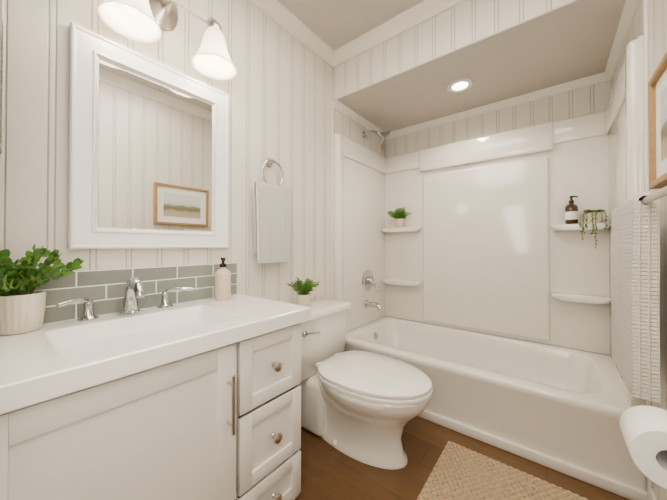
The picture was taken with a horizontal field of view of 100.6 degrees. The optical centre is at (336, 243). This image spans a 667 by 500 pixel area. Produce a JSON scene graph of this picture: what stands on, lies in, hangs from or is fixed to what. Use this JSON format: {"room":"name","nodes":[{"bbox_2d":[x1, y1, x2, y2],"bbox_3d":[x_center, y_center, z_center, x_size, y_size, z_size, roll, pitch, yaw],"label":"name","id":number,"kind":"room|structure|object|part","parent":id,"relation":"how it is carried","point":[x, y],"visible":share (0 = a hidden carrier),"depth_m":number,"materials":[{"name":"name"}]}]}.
{"room":"bathroom","nodes":[
{"label":"bathroom","id":0,"kind":"room"},
{"bbox_2d":[0,0,383,304],"bbox_3d":[-0.377,-0.171,1.621,0.100,2.326,2.750,0,-1,38],"label":"wall","id":1,"kind":"structure","parent":0,"point":[278,88],"depth_m":1.36,"materials":[{"name":"white wood"}]},
{"bbox_2d":[34,262,236,322],"bbox_3d":[-0.751,0.169,1.048,0.009,0.156,0.825,0,-1,38],"label":"backsplash","id":2,"kind":"structure","parent":1,"relation":"attached to","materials":[{"name":"tile"}]},
{"bbox_2d":[67,22,228,248],"bbox_3d":[-0.693,-0.346,1.112,0.029,0.732,0.553,0,-1,38],"label":"mirror","id":3,"kind":"object","parent":1,"relation":"attached to","point":[148,153],"visible":0.96,"depth_m":1.05,"materials":[{"name":"mirror"}]},
{"bbox_2d":[98,59,211,231],"bbox_3d":[-0.699,-0.346,1.117,0.002,0.592,0.413,0,-1,38],"label":"mirror glass","id":4,"kind":"object","parent":3,"relation":"attached to","point":[155,133],"depth_m":1.08,"materials":[{"name":"mirror"}]},
{"bbox_2d":[97,0,236,79],"bbox_3d":[-0.617,-0.889,1.059,0.222,0.308,0.466,0,-1,38],"label":"sconce","id":5,"kind":"object","parent":1,"relation":"attached to","point":[142,21],"visible":1,"depth_m":1.09,"materials":[{"name":"white glass"}]},
{"bbox_2d":[253,158,290,263],"bbox_3d":[-0.353,-0.185,1.517,0.064,0.577,0.235,0,-1,38],"label":"towel ring","id":6,"kind":"object","parent":1,"relation":"attached to","point":[272,217],"visible":1,"depth_m":1.48,"materials":[{"name":"white fabric"}]},
{"bbox_2d":[248,0,387,139],"bbox_3d":[-0.258,-1.157,1.650,0.062,0.353,2.370,0,-1,38],"label":"crown molding","id":7,"kind":"structure","parent":1,"relation":"attached to","point":[285,18],"depth_m":1.73,"materials":[{"name":"paint"}]},
{"bbox_2d":[331,101,333,299],"bbox_3d":[-0.258,-0.015,1.679,0.013,2.016,0.771,0,-1,38],"label":"trim","id":8,"kind":"structure","parent":1,"relation":"attached to","point":[332,168],"depth_m":1.97,"materials":[{"name":"paint"}]},
{"bbox_2d":[278,0,423,49],"bbox_3d":[0.264,-1.388,1.128,1.730,0.100,2.750,0,-1,38],"label":"ceiling","id":9,"kind":"structure","parent":0,"point":[334,24],"depth_m":1.61,"materials":[{"name":"paint"}]},
{"bbox_2d":[333,0,572,99],"bbox_3d":[0.813,-1.181,1.827,1.530,0.302,0.770,0,-1,38],"label":"wall","id":10,"kind":"structure","parent":0,"point":[462,24],"depth_m":1.54,"materials":[{"name":"white wood"}]},
{"bbox_2d":[336,0,466,64],"bbox_3d":[0.557,-1.300,1.500,1.350,0.070,0.062,0,-1,38],"label":"crown molding","id":11,"kind":"structure","parent":10,"relation":"attached to","point":[426,10],"depth_m":1.66,"materials":[{"name":"paint"}]},
{"bbox_2d":[294,416,629,499],"bbox_3d":[0.264,1.013,1.109,1.730,0.050,2.750,0,-1,38],"label":"floor","id":12,"kind":"structure","parent":0,"point":[329,471],"depth_m":1.21,"materials":[{"name":"brown wood"}]},
{"bbox_2d":[0,262,310,499],"bbox_3d":[-0.551,0.538,0.897,0.505,0.896,0.839,0,-1,38],"label":"bathroom vanity","id":13,"kind":"object","parent":12,"relation":"on","point":[179,382],"visible":1,"depth_m":0.77,"materials":[{"name":"paint"}]},
{"bbox_2d":[0,294,310,414],"bbox_3d":[-0.553,0.298,0.901,0.500,0.104,0.839,0,-1,38],"label":"countertop","id":14,"kind":"structure","parent":13,"relation":"on","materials":[{"name":"stone"}]},
{"bbox_2d":[0,244,83,334],"bbox_3d":[-0.842,0.123,0.758,0.186,0.243,0.226,0,-1,38],"label":"potted plant","id":15,"kind":"object","parent":14,"relation":"on","point":[22,305],"visible":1,"depth_m":0.76,"materials":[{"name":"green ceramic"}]},
{"bbox_3d":[-0.884,0.192,0.774,0.100,0.105,0.100,0,-1,38],"label":"pot","id":16,"kind":"part","parent":15,"relation":"part of","materials":[{"name":"beige ceramic"}]},
{"bbox_2d":[56,277,192,321],"bbox_3d":[-0.648,0.233,0.919,0.281,0.236,0.387,0,-1,38],"label":"faucet","id":17,"kind":"object","parent":14,"relation":"on","point":[88,298],"depth_m":0.97,"materials":[{"name":"silver metal"}]},
{"bbox_2d":[215,258,230,300],"bbox_3d":[-0.505,0.156,1.232,0.068,0.185,0.068,0,-1,38],"label":"soap dispenser","id":18,"kind":"object","parent":14,"relation":"on","point":[222,283],"visible":1,"depth_m":1.21,"materials":[{"name":"ceramic"}]},
{"bbox_2d":[297,299,432,469],"bbox_3d":[0.080,0.677,1.421,0.812,0.627,0.512,0,-1,38],"label":"toilet","id":19,"kind":"object","parent":12,"relation":"on","point":[365,407],"visible":0.92,"depth_m":1.30,"materials":[{"name":"ceramic"}]},
{"bbox_2d":[287,277,318,306],"bbox_3d":[-0.192,0.278,1.563,0.170,0.170,0.163,0,-1,38],"label":"potted plant","id":20,"kind":"object","parent":19,"relation":"on","point":[304,294],"visible":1,"depth_m":1.55,"materials":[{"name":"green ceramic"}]},
{"bbox_3d":[-0.182,0.324,1.566,0.084,0.078,0.084,0,-1,38],"label":"pot","id":21,"kind":"part","parent":20,"relation":"part of","materials":[{"name":"beige ceramic"}]},
{"bbox_3d":[-0.128,0.463,1.428,0.034,0.034,0.102,0,-1,38],"label":"lever","id":22,"kind":"part","parent":19,"relation":"part of","materials":[{"name":"silver metal"}]},
{"bbox_3d":[0.174,0.796,1.346,0.573,0.381,0.410,0,-1,38],"label":"seat","id":23,"kind":"part","parent":19,"relation":"part of","materials":[{"name":"ceramic"}]},
{"bbox_2d":[334,35,646,499],"bbox_3d":[0.811,0.025,1.814,1.524,1.938,0.771,0,-1,38],"label":"bathtub","id":24,"kind":"object","parent":12,"relation":"on","point":[476,288],"visible":0.85,"depth_m":1.84,"materials":[{"name":"white plastic"}]},
{"bbox_2d":[387,207,410,227],"bbox_3d":[0.539,-0.228,2.393,0.205,0.181,0.132,0,-1,38],"label":"potted plant","id":25,"kind":"object","parent":24,"relation":"on","point":[399,216],"visible":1,"depth_m":2.39,"materials":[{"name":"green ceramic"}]},
{"bbox_3d":[0.551,-0.175,2.416,0.080,0.075,0.080,0,-1,38],"label":"pot","id":26,"kind":"part","parent":25,"relation":"part of","materials":[{"name":"beige ceramic"}]},
{"bbox_2d":[565,196,577,223],"bbox_3d":[1.453,-0.206,1.711,0.063,0.175,0.063,0,-1,38],"label":"bottle","id":27,"kind":"object","parent":24,"relation":"on","point":[571,212],"visible":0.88,"depth_m":1.69,"materials":[{"name":"brown glass"}]},
{"bbox_2d":[579,209,607,247],"bbox_3d":[1.505,-0.089,1.631,0.123,0.236,0.142,0,-1,38],"label":"potted plant","id":28,"kind":"object","parent":24,"relation":"on","point":[593,216],"visible":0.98,"depth_m":1.61,"materials":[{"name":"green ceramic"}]},
{"bbox_3d":[1.531,-0.149,1.648,0.080,0.062,0.080,0,-1,38],"label":"pot","id":29,"kind":"part","parent":28,"relation":"part of","materials":[{"name":"beige ceramic"}]},
{"bbox_2d":[417,441,587,499],"bbox_3d":[0.664,0.976,0.970,0.670,0.020,0.505,0,-1,38],"label":"rug","id":30,"kind":"object","parent":12,"relation":"on","point":[458,472],"visible":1,"depth_m":1.12,"materials":[{"name":"beige wicker"}]},
{"bbox_2d":[332,0,625,131],"bbox_3d":[0.812,-1.026,1.824,1.530,0.008,0.774,0,-1,38],"label":"ceiling","id":31,"kind":"structure","parent":0,"point":[568,41],"depth_m":1.62,"materials":[{"name":"paint"}]},
{"bbox_2d":[447,79,472,92],"bbox_3d":[0.800,-1.018,1.792,0.152,0.007,0.152,0,-1,38],"label":"recessed light","id":32,"kind":"object","parent":31,"relation":"in","point":[459,85],"visible":1,"depth_m":1.78,"materials":[{"name":"paint"}]},
{"bbox_2d":[384,80,612,157],"bbox_3d":[1.082,-0.166,2.161,1.530,2.326,0.100,0,-1,38],"label":"wall","id":33,"kind":"structure","parent":0,"point":[591,99],"depth_m":1.98,"materials":[{"name":"white wood"}]},
{"bbox_2d":[388,74,603,138],"bbox_3d":[1.039,-0.998,2.113,1.410,0.043,0.038,0,-1,38],"label":"crown molding","id":34,"kind":"structure","parent":33,"relation":"attached to","point":[590,80],"depth_m":1.99,"materials":[{"name":"paint"}]},
{"bbox_2d":[613,0,666,499],"bbox_3d":[0.906,-0.179,0.616,0.100,2.326,2.750,0,-1,38],"label":"wall","id":35,"kind":"structure","parent":0,"point":[657,29],"depth_m":0.93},
{"bbox_2d":[596,0,640,83],"bbox_3d":[0.842,-1.165,0.673,0.062,0.353,2.550,0,-1,38],"label":"crown molding","id":36,"kind":"structure","parent":35,"relation":"attached to","point":[630,8],"depth_m":1.36,"materials":[{"name":"paint"}]},
{"bbox_2d":[611,186,666,402],"bbox_3d":[0.881,0.147,0.753,0.110,0.587,0.754,0,-1,38],"label":"towel","id":37,"kind":"object","parent":35,"relation":"attached to","point":[635,256],"visible":1,"depth_m":0.79,"materials":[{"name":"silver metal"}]},
{"bbox_2d":[619,405,666,488],"bbox_3d":[0.692,0.425,0.552,0.162,0.116,0.217,0,-1,38],"label":"toilet paper roll","id":38,"kind":"object","parent":35,"relation":"attached to","point":[643,428],"visible":1,"depth_m":0.56,"materials":[{"name":"white paper"}]},
{"bbox_2d":[643,0,657,499],"bbox_3d":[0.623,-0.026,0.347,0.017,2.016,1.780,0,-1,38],"label":"vertical trim","id":39,"kind":"structure","parent":35,"relation":"attached to","point":[651,495],"depth_m":1.04,"materials":[{"name":"paint"}]},
{"bbox_2d":[648,51,666,189],"bbox_3d":[0.926,-0.367,0.748,0.026,0.365,0.480,0,-1,38],"label":"picture frame","id":40,"kind":"object","parent":35,"relation":"attached to","point":[657,121],"visible":1,"depth_m":0.90,"materials":[{"name":"brown wood"}]},
{"bbox_2d":[660,85,666,160],"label":"art","id":41,"kind":"object","parent":40,"relation":"attached to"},
{"bbox_3d":[-0.778,-0.180,0.429,0.740,2.326,0.180,0,-1,38],"label":"wall","id":42,"kind":"structure","parent":0,"visible":0},
{"bbox_2d":[0,0,2,159],"bbox_3d":[-0.789,-0.673,0.604,0.488,1.045,0.070,0,-1,38],"label":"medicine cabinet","id":43,"kind":"object","parent":42,"relation":"attached to","point":[1,50],"visible":1,"depth_m":0.48,"materials":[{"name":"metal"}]}
]}

